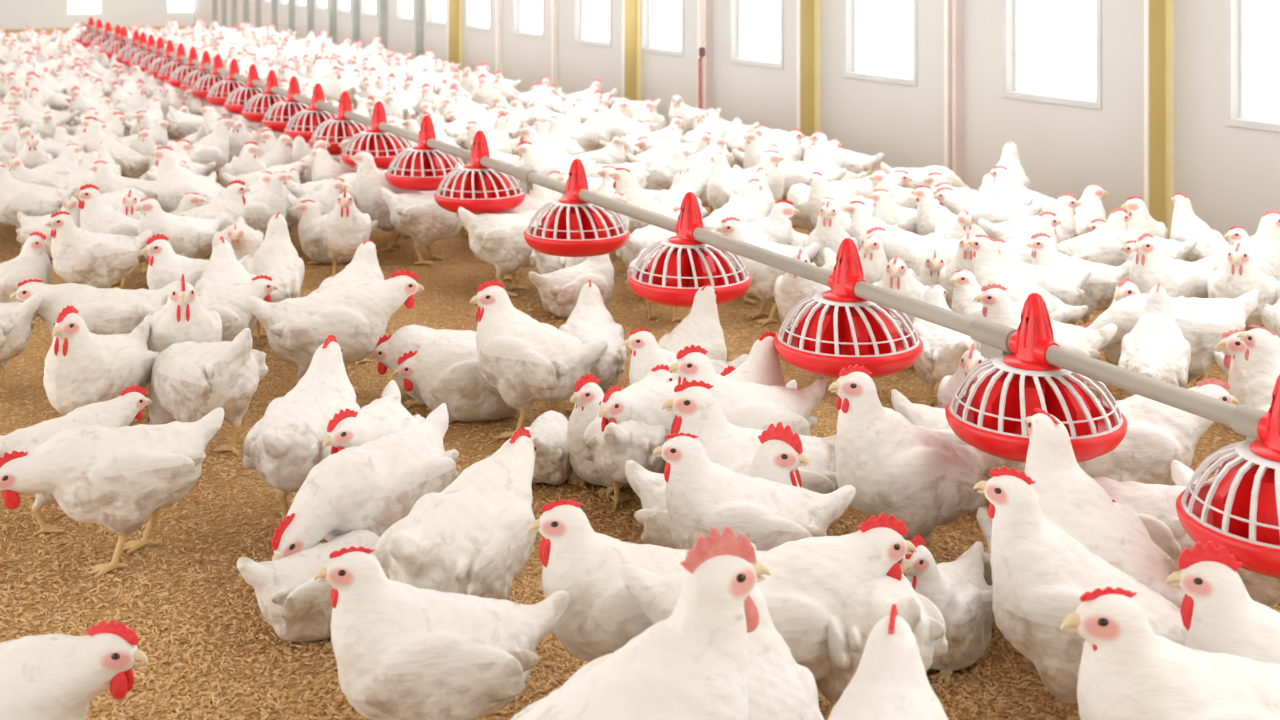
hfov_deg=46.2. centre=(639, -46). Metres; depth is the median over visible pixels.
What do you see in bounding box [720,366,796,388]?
chicken
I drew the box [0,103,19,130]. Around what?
chicken
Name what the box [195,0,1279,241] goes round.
wall
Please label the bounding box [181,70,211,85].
grille
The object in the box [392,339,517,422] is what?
chicken
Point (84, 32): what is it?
grille
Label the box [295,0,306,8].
window
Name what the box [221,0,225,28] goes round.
trim
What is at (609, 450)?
chicken
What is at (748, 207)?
chicken
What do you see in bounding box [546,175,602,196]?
chicken
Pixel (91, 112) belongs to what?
chicken
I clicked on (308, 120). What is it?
grille
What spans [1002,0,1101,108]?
window
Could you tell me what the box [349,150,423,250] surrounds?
chicken
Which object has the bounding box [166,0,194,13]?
window
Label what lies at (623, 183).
chicken
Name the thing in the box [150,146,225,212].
chicken
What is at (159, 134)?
chicken
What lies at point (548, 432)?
chicken
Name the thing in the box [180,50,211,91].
pet feeder
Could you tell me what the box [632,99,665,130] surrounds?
chicken
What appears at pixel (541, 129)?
chicken
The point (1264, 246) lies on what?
chicken
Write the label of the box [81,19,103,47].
pet feeder
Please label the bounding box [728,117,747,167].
chicken
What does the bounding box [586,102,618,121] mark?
chicken
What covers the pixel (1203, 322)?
chicken
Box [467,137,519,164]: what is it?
chicken
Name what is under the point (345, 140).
chicken
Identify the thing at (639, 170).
chicken
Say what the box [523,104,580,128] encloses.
chicken
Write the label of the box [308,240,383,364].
chicken
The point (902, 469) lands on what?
chicken
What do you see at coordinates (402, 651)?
chicken
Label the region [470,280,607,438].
chicken
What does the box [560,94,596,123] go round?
chicken
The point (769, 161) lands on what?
chicken
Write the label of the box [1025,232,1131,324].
chicken
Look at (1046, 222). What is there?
chicken
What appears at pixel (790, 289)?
chicken
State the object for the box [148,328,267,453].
chicken
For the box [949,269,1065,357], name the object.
chicken
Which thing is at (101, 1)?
window
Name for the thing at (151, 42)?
pet feeder
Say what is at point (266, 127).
chicken
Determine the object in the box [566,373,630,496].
chicken
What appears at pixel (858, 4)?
window
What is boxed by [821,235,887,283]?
chicken
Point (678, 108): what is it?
chicken
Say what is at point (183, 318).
chicken
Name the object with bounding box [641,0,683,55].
window
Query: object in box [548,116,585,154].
chicken
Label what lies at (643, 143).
chicken
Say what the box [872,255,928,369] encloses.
chicken
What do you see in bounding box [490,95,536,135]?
chicken
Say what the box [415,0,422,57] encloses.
trim
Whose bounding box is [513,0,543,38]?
window
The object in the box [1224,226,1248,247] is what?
chicken
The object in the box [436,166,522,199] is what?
grille
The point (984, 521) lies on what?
chicken
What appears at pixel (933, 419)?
chicken
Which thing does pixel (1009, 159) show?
chicken
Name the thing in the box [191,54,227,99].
pet feeder
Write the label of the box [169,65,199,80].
grille
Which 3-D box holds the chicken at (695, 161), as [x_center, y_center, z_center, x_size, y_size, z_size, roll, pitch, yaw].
[0.292,1.124,7.793,0.355,0.345,0.192,0,0,-36]
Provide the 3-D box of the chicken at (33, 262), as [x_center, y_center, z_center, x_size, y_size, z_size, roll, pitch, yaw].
[-2.302,1.154,5.387,0.366,0.294,0.200,0,0,-42]
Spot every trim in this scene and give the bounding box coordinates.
[212,0,216,22]
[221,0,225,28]
[231,0,235,25]
[243,0,248,22]
[255,0,260,27]
[271,0,276,31]
[288,0,293,32]
[307,0,313,36]
[329,0,335,43]
[352,0,358,44]
[378,0,386,49]
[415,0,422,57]
[447,0,461,70]
[495,0,501,73]
[551,0,557,88]
[622,0,640,100]
[698,0,711,110]
[797,0,819,136]
[944,0,962,180]
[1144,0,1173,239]
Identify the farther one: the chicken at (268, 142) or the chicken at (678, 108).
the chicken at (678, 108)
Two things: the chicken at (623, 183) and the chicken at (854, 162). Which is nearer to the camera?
the chicken at (623, 183)
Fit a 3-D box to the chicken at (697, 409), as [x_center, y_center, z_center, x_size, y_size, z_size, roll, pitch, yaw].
[0.279,1.121,3.349,0.469,0.361,0.250,0,0,-10]
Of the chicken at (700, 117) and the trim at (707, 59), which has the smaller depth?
the chicken at (700, 117)
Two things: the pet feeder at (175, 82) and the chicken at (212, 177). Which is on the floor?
the chicken at (212, 177)
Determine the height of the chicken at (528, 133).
0.430 m
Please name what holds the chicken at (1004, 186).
on the floor
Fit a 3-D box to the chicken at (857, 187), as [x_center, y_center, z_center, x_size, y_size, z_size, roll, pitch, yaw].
[1.011,1.138,6.833,0.462,0.321,0.202,0,0,2]
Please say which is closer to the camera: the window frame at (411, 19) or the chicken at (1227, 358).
the chicken at (1227, 358)
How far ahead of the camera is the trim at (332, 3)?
19.02 m
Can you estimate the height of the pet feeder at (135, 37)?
0.314 m
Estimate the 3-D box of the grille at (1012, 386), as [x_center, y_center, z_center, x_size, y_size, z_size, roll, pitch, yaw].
[0.811,0.890,3.079,0.345,0.108,0.345,0,0,42]
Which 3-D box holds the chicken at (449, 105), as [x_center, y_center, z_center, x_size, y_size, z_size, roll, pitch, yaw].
[-1.172,1.121,10.107,0.383,0.350,0.194,0,0,-34]
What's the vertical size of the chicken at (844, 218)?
0.326 m
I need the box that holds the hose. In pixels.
[698,0,704,108]
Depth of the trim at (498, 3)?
13.94 m
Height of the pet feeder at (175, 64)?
0.314 m
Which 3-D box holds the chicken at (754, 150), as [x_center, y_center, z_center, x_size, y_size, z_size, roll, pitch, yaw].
[0.684,1.097,7.747,0.396,0.397,0.198,0,0,-35]
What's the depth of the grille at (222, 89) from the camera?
9.97 m
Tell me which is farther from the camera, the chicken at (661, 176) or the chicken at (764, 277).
the chicken at (661, 176)
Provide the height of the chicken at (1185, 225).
0.372 m
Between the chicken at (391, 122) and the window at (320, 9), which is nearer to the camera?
the chicken at (391, 122)
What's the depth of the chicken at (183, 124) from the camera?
9.43 m
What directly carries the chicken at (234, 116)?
on the floor
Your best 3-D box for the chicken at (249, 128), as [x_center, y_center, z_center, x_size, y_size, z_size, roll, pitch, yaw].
[-2.171,1.102,8.972,0.394,0.387,0.213,0,0,4]
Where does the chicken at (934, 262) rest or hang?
on the floor
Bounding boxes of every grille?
[75,29,94,38]
[82,32,103,42]
[91,35,113,45]
[100,39,119,49]
[106,41,129,52]
[117,45,137,57]
[123,48,145,59]
[130,51,154,63]
[139,54,164,66]
[148,57,175,70]
[158,61,200,75]
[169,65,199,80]
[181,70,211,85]
[192,74,227,90]
[207,80,246,97]
[225,86,264,104]
[243,93,285,112]
[263,101,310,121]
[285,109,336,131]
[310,119,370,142]
[342,130,412,156]
[387,147,464,176]
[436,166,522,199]
[526,199,627,240]
[631,238,748,288]
[777,291,919,356]
[949,354,1122,438]
[1181,441,1279,548]
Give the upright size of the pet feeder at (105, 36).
0.314 m
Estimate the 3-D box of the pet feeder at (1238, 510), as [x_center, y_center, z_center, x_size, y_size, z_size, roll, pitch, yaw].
[1.093,0.851,2.522,0.361,0.314,0.361,0,0,14]
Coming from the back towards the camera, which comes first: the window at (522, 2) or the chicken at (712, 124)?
the window at (522, 2)
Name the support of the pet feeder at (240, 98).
attached to the pipe
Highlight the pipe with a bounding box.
[81,22,1267,441]
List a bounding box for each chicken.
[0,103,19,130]
[0,114,21,139]
[0,122,39,153]
[0,143,15,163]
[0,165,80,249]
[0,231,51,313]
[0,293,41,392]
[0,385,151,535]
[0,407,224,577]
[0,619,147,719]
[6,156,64,186]
[9,279,178,337]
[10,97,68,130]
[12,96,47,110]
[12,134,52,168]
[16,126,83,159]
[16,195,80,258]
[26,96,79,125]
[28,178,40,184]
[30,111,57,139]
[32,143,81,174]
[43,306,159,414]
[45,121,105,141]
[45,211,151,287]
[49,149,99,201]
[53,124,82,143]
[57,141,85,165]
[63,108,120,134]
[70,95,113,126]
[70,112,127,137]
[74,108,98,134]
[74,183,146,288]
[80,116,149,178]
[80,188,145,210]
[90,160,157,200]
[95,141,120,175]
[108,119,170,178]
[118,190,146,273]
[120,127,154,175]
[123,98,155,122]
[123,99,163,136]
[130,111,155,134]
[135,196,225,258]
[135,275,277,341]
[139,139,194,180]
[141,234,251,289]
[142,274,221,352]
[146,126,185,147]
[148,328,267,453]
[149,142,215,175]
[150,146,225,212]
[165,111,220,139]
[169,106,202,138]
[170,193,204,214]
[174,180,249,259]
[177,104,231,118]
[178,161,221,185]
[180,124,208,144]
[188,116,234,175]
[195,236,257,330]
[199,105,262,133]
[200,171,272,205]
[212,216,263,260]
[218,142,266,187]
[222,160,308,187]
[229,119,258,162]
[230,114,263,126]
[237,530,379,641]
[243,335,359,520]
[244,171,291,236]
[244,212,304,339]
[245,125,283,137]
[245,269,423,393]
[257,126,277,157]
[258,129,310,157]
[259,134,292,168]
[271,403,458,559]
[286,168,300,234]
[286,168,383,209]
[286,178,347,227]
[291,135,339,163]
[296,199,377,263]
[299,138,330,183]
[300,90,352,112]
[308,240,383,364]
[311,146,356,180]
[313,546,569,719]
[320,187,371,277]
[323,380,424,456]
[338,138,387,171]
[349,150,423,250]
[354,101,368,116]
[367,324,475,405]
[368,93,402,119]
[368,105,404,127]
[374,428,536,599]
[381,187,461,264]
[387,114,397,118]
[388,120,397,126]
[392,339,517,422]
[401,118,464,145]
[401,191,436,236]
[415,101,443,121]
[417,101,447,127]
[421,112,460,161]
[437,106,476,136]
[440,97,490,122]
[444,106,509,149]
[446,112,463,122]
[454,184,547,279]
[458,207,547,296]
[461,114,511,164]
[464,121,520,154]
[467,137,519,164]
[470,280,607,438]
[475,102,491,122]
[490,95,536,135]
[506,115,520,138]
[509,98,531,116]
[510,526,770,719]
[513,141,591,175]
[514,159,523,166]
[516,125,595,164]
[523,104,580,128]
[525,410,572,484]
[528,253,613,317]
[528,499,756,660]
[529,249,587,273]
[532,98,564,122]
[535,120,565,152]
[545,171,563,210]
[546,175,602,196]
[547,107,610,151]
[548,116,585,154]
[559,279,626,411]
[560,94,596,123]
[562,136,624,164]
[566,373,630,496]
[583,364,675,508]
[584,156,652,188]
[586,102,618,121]
[593,105,657,141]
[596,166,616,196]
[599,379,677,492]
[600,121,653,147]
[603,193,628,275]
[608,167,672,233]
[610,105,652,124]
[616,208,679,266]
[619,512,916,680]
[620,100,639,119]
[620,135,643,162]
[622,328,748,384]
[624,147,689,190]
[625,422,809,548]
[626,117,683,139]
[626,128,681,162]
[627,234,683,321]
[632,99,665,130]
[632,174,658,197]
[634,136,698,157]
[652,432,855,550]
[653,190,707,218]
[658,283,726,360]
[659,170,701,212]
[662,380,837,493]
[668,344,826,435]
[669,95,720,135]
[679,111,723,143]
[685,160,712,212]
[686,136,727,204]
[693,111,704,129]
[693,132,734,166]
[702,179,765,229]
[705,108,759,136]
[707,153,749,209]
[710,200,799,303]
[715,217,818,324]
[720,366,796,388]
[722,167,775,216]
[723,130,785,168]
[724,331,785,386]
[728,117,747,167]
[732,128,805,167]
[732,150,784,200]
[743,131,800,168]
[747,584,823,719]
[754,125,826,161]
[769,144,846,225]
[774,249,830,326]
[787,184,863,232]
[791,228,807,247]
[799,139,841,168]
[802,146,867,180]
[803,201,858,266]
[808,131,883,175]
[808,172,897,227]
[815,574,947,719]
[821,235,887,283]
[822,198,905,235]
[827,604,948,719]
[828,170,912,198]
[828,364,997,548]
[830,310,901,393]
[845,201,935,250]
[862,226,980,276]
[868,170,936,209]
[868,189,916,233]
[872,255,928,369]
[880,162,971,189]
[891,389,1025,520]
[900,535,994,683]
[910,185,988,236]
[910,284,984,406]
[917,250,946,286]
[924,172,946,207]
[933,182,1032,205]
[934,187,1044,226]
[934,210,977,239]
[937,344,987,408]
[939,232,974,309]
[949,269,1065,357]
[967,234,1087,323]
[973,466,1185,719]
[974,283,1116,358]
[976,499,1115,585]
[978,140,1029,194]
[978,193,1081,243]
[989,165,1056,214]
[993,238,1091,305]
[1004,211,1060,264]
[1024,408,1185,674]
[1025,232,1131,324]
[1057,207,1131,307]
[1061,586,1279,719]
[1074,184,1108,236]
[1078,378,1238,485]
[1082,289,1258,386]
[1087,219,1196,260]
[1093,477,1213,565]
[1103,277,1184,365]
[1118,283,1190,395]
[1121,197,1167,238]
[1121,240,1136,277]
[1130,233,1215,298]
[1165,541,1279,663]
[1170,193,1228,261]
[1171,460,1279,606]
[1194,210,1279,330]
[1207,243,1279,329]
[1214,329,1279,368]
[1214,349,1228,375]
[1217,331,1247,404]
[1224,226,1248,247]
[1237,325,1279,411]
[1262,289,1279,337]
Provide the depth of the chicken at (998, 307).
4.18 m
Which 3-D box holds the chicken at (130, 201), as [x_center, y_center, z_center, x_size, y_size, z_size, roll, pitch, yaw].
[-2.076,1.120,6.144,0.192,0.357,0.379,0,0,-14]
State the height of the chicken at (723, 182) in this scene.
0.378 m
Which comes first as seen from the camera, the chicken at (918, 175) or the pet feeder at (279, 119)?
the chicken at (918, 175)
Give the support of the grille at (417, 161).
attached to the pet feeder at (422, 167)
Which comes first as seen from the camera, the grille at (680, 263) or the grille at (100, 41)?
the grille at (680, 263)
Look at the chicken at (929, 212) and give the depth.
5.96 m
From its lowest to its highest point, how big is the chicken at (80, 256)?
0.373 m
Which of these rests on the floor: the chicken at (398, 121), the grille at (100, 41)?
the chicken at (398, 121)
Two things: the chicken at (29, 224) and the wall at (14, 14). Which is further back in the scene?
the wall at (14, 14)
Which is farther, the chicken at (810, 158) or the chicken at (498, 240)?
the chicken at (810, 158)
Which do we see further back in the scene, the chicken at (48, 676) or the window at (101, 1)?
the window at (101, 1)
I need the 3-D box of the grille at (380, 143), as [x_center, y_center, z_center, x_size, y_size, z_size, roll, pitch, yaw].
[-1.240,0.890,7.127,0.345,0.108,0.345,0,0,5]
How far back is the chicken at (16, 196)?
6.58 m
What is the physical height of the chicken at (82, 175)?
0.374 m
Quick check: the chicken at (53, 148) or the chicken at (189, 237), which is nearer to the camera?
the chicken at (189, 237)
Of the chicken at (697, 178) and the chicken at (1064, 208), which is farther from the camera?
the chicken at (697, 178)
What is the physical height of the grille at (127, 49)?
0.108 m
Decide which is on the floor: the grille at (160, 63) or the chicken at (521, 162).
the chicken at (521, 162)
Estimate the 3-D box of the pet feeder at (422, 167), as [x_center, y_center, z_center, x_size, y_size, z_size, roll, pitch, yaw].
[-0.923,0.851,6.502,0.361,0.314,0.361,0,0,22]
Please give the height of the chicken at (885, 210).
0.348 m
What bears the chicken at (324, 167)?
on the floor
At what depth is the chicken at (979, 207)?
6.20 m
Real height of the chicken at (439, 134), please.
0.402 m
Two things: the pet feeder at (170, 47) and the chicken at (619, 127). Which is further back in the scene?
the pet feeder at (170, 47)
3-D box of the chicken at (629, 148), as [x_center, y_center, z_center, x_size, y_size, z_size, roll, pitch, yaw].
[-0.009,1.144,8.411,0.185,0.304,0.375,0,0,31]
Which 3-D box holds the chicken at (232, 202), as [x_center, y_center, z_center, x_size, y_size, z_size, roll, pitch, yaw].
[-1.782,1.110,6.092,0.399,0.376,0.202,0,0,-28]
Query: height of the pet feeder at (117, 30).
0.314 m
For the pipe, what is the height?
0.090 m
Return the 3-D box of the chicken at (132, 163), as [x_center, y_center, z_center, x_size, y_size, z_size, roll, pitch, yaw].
[-2.774,1.078,7.977,0.427,0.436,0.213,0,0,6]
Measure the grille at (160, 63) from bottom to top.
0.108 m
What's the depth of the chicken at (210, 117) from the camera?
9.22 m
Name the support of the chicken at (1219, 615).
on the floor
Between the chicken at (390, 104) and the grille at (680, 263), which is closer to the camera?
the grille at (680, 263)
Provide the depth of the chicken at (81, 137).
8.67 m
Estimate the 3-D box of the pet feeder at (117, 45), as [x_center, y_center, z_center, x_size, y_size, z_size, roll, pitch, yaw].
[-5.014,0.851,14.576,0.361,0.314,0.361,0,0,14]
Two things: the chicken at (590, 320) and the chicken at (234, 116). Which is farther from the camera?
the chicken at (234, 116)
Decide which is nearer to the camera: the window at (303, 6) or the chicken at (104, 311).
the chicken at (104, 311)
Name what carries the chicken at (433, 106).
on the floor
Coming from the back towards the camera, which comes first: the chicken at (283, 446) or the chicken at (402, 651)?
the chicken at (283, 446)
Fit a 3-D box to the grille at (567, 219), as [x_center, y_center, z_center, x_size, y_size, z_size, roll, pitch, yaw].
[-0.214,0.890,5.103,0.345,0.108,0.345,0,0,-22]
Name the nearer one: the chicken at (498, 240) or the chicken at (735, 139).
the chicken at (498, 240)
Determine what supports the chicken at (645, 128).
on the floor
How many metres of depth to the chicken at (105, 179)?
6.84 m
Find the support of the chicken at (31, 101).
on the floor
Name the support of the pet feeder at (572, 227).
attached to the pipe
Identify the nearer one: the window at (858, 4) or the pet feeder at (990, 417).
the pet feeder at (990, 417)
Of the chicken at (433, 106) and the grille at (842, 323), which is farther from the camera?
the chicken at (433, 106)
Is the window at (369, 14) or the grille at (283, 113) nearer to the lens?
the grille at (283, 113)
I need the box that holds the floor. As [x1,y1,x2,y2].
[0,26,1279,719]
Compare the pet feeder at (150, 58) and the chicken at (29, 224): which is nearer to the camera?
the chicken at (29, 224)
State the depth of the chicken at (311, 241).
6.29 m
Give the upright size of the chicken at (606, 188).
0.370 m
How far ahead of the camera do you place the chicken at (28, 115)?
9.50 m
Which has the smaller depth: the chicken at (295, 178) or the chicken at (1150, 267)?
the chicken at (1150, 267)
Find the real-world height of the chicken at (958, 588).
0.256 m
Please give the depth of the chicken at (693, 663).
1.98 m
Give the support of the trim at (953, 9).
attached to the wall at (1229, 176)
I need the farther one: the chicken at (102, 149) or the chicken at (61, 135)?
the chicken at (61, 135)
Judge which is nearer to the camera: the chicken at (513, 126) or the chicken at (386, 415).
the chicken at (386, 415)
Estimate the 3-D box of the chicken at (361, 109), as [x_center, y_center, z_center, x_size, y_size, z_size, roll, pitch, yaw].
[-1.881,1.131,9.811,0.183,0.331,0.361,0,0,20]
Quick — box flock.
[0,19,660,140]
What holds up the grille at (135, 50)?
attached to the pet feeder at (143, 39)
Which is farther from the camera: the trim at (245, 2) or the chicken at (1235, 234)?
the trim at (245, 2)
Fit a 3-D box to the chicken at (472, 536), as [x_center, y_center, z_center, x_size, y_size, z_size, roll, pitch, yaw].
[-0.316,1.116,2.779,0.226,0.364,0.517,0,0,23]
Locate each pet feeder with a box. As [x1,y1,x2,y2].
[74,17,94,43]
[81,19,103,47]
[91,22,113,48]
[99,25,120,52]
[105,26,131,58]
[115,30,139,63]
[122,32,146,66]
[129,34,154,66]
[139,37,164,71]
[147,40,175,78]
[157,43,200,81]
[168,47,199,88]
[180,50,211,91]
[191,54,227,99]
[206,59,246,106]
[224,64,264,114]
[241,70,286,122]
[261,76,310,132]
[284,83,336,142]
[309,91,370,154]
[340,101,412,169]
[385,115,464,190]
[434,130,525,213]
[524,159,629,256]
[628,192,751,306]
[774,238,922,377]
[945,292,1127,462]
[1176,374,1279,578]
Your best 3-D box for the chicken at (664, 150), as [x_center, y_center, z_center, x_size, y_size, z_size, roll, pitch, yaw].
[0.072,1.109,7.894,0.378,0.373,0.204,0,0,-41]
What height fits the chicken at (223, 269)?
0.372 m
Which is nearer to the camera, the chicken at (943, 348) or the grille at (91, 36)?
the chicken at (943, 348)
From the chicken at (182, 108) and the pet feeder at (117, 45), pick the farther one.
the pet feeder at (117, 45)
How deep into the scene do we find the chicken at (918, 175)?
7.10 m
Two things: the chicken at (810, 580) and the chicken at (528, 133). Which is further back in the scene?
the chicken at (528, 133)
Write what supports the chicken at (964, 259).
on the floor
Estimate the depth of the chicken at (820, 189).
6.33 m
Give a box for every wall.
[0,0,194,29]
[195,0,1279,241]
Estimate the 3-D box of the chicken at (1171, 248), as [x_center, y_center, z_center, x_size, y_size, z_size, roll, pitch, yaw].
[1.881,1.153,5.634,0.417,0.291,0.182,0,0,37]
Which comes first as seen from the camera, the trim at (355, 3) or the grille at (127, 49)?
the grille at (127, 49)
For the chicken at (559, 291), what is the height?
0.256 m
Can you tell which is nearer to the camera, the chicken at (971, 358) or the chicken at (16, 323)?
the chicken at (971, 358)
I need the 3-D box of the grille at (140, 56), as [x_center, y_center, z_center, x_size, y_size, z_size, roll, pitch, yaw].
[-4.278,0.890,13.123,0.345,0.108,0.345,0,0,-1]
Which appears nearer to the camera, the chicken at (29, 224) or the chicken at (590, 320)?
the chicken at (590, 320)
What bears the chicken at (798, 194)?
on the floor
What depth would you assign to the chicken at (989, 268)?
4.71 m
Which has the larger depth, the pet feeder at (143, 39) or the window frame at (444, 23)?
the window frame at (444, 23)
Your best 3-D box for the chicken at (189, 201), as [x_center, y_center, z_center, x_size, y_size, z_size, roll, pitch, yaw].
[-2.053,1.161,6.429,0.375,0.281,0.200,0,0,-5]
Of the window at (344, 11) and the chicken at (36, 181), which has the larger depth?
the window at (344, 11)
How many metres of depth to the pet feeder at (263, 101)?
9.00 m
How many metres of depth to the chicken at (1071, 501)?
2.68 m
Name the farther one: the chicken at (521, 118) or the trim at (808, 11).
the chicken at (521, 118)
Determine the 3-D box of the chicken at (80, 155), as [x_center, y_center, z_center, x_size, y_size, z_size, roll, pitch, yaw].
[-2.908,1.137,7.743,0.204,0.318,0.443,0,0,-39]
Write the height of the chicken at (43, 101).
0.333 m
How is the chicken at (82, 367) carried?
on the floor
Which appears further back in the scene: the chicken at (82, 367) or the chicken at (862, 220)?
the chicken at (862, 220)
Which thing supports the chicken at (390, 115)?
on the floor
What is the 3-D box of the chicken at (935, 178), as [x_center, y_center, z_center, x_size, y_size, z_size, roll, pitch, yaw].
[1.388,1.156,6.841,0.203,0.290,0.369,0,0,-3]
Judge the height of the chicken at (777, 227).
0.380 m
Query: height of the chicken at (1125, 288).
0.321 m
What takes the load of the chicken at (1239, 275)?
on the floor
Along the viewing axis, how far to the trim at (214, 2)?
25.72 m
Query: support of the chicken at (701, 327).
on the floor
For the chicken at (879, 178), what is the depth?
6.50 m
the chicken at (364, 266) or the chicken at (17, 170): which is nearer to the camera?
the chicken at (364, 266)
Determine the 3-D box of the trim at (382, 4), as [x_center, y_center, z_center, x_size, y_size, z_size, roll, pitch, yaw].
[-2.941,0.000,17.134,0.080,2.600,0.084,0,0,-27]
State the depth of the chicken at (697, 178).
7.23 m
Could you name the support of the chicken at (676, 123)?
on the floor
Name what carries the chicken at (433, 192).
on the floor
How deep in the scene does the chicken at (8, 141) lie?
8.47 m
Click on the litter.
(212, 695)
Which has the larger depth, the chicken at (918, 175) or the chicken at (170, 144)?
the chicken at (170, 144)
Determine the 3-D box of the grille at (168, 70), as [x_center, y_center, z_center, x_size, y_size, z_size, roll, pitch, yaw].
[-3.616,0.890,11.816,0.345,0.108,0.345,0,0,-27]
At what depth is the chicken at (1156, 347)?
4.09 m
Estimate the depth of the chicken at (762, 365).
3.68 m
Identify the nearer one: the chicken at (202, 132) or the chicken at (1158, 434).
the chicken at (1158, 434)
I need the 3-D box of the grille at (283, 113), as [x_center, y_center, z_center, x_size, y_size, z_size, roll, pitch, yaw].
[-1.982,0.890,8.591,0.345,0.108,0.345,0,0,31]
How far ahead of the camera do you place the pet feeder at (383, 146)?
7.06 m
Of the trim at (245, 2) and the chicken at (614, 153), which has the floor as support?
the chicken at (614, 153)
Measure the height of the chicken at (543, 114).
0.349 m
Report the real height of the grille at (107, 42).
0.108 m
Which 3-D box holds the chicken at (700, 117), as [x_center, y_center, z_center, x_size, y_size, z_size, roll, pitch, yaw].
[0.485,1.130,9.323,0.340,0.333,0.184,0,0,-29]
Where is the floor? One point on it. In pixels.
(382, 237)
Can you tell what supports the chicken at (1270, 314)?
on the floor
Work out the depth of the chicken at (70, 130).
9.43 m
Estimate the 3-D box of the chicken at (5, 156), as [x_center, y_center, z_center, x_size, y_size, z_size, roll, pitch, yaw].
[-3.417,1.150,8.272,0.389,0.303,0.213,0,0,-25]
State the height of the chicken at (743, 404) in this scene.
0.395 m
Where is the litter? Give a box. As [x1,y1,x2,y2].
[0,176,1279,719]
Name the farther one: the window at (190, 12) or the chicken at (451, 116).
the window at (190, 12)
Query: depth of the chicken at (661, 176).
7.46 m
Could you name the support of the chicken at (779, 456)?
on the floor
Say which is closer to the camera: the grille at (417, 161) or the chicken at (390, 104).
the grille at (417, 161)
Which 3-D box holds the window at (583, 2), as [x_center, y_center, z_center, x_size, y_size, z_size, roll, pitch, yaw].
[-0.352,0.205,12.193,0.086,1.050,0.711,0,0,-27]
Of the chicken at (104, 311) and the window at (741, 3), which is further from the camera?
the window at (741, 3)
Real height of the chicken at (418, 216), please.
0.324 m
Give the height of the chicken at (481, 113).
0.358 m
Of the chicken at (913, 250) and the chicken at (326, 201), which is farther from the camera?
the chicken at (326, 201)
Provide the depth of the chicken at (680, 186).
6.50 m
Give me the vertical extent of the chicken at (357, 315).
0.368 m
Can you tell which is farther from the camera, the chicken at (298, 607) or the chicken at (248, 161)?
the chicken at (248, 161)
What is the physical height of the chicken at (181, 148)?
0.386 m
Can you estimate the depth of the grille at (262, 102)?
9.00 m
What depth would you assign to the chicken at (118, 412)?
3.42 m
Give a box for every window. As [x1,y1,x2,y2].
[66,0,102,15]
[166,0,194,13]
[279,0,287,5]
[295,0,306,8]
[315,0,327,10]
[337,0,350,13]
[361,0,376,17]
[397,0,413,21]
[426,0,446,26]
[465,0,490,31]
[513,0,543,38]
[574,0,611,46]
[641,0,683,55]
[729,0,783,68]
[843,0,916,85]
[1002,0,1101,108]
[1225,0,1279,131]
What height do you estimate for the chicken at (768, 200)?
0.372 m
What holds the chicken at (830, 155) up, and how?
on the floor
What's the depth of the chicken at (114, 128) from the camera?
8.93 m
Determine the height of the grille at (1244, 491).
0.108 m
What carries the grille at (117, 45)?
attached to the pet feeder at (117, 45)
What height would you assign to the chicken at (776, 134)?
0.318 m
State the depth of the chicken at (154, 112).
9.64 m
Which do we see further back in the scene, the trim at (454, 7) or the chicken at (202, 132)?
the trim at (454, 7)
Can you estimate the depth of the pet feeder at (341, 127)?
7.58 m
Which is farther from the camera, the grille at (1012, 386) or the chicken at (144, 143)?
the chicken at (144, 143)
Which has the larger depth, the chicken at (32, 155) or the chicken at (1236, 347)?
the chicken at (32, 155)
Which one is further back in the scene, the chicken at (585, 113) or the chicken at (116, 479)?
the chicken at (585, 113)
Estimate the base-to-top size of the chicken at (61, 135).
0.335 m
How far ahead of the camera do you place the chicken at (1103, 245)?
5.51 m
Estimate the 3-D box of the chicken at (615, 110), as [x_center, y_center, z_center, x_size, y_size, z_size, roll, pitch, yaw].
[-0.049,1.122,9.391,0.356,0.348,0.193,0,0,37]
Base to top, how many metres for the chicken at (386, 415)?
0.332 m
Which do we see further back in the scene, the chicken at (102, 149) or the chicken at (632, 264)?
the chicken at (102, 149)
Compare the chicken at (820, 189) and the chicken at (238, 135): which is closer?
the chicken at (820, 189)
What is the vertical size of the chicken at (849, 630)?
0.309 m
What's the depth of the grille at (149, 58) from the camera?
12.62 m
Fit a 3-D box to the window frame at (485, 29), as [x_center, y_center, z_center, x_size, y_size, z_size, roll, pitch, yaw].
[-1.531,0.205,14.520,0.086,1.050,0.685,0,0,-27]
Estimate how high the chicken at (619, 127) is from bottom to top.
0.376 m
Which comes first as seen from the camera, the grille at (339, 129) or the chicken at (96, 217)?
the chicken at (96, 217)
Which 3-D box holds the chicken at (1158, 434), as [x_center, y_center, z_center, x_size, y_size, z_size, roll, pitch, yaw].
[1.082,1.120,3.326,0.508,0.356,0.222,0,0,-4]
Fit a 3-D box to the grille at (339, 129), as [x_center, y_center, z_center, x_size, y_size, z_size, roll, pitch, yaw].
[-1.504,0.890,7.648,0.345,0.108,0.345,0,0,-16]
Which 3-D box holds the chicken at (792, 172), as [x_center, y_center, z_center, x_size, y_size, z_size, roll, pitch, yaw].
[0.800,1.106,7.213,0.387,0.380,0.210,0,0,10]
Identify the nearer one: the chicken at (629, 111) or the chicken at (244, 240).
the chicken at (244, 240)
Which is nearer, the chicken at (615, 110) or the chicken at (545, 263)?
the chicken at (545, 263)
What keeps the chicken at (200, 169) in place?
on the floor
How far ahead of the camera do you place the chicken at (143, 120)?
9.15 m
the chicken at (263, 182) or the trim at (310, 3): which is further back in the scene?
the trim at (310, 3)
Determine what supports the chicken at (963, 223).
on the floor
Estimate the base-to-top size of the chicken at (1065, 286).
0.372 m
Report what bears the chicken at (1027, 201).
on the floor
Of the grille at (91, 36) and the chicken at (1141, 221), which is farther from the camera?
the grille at (91, 36)

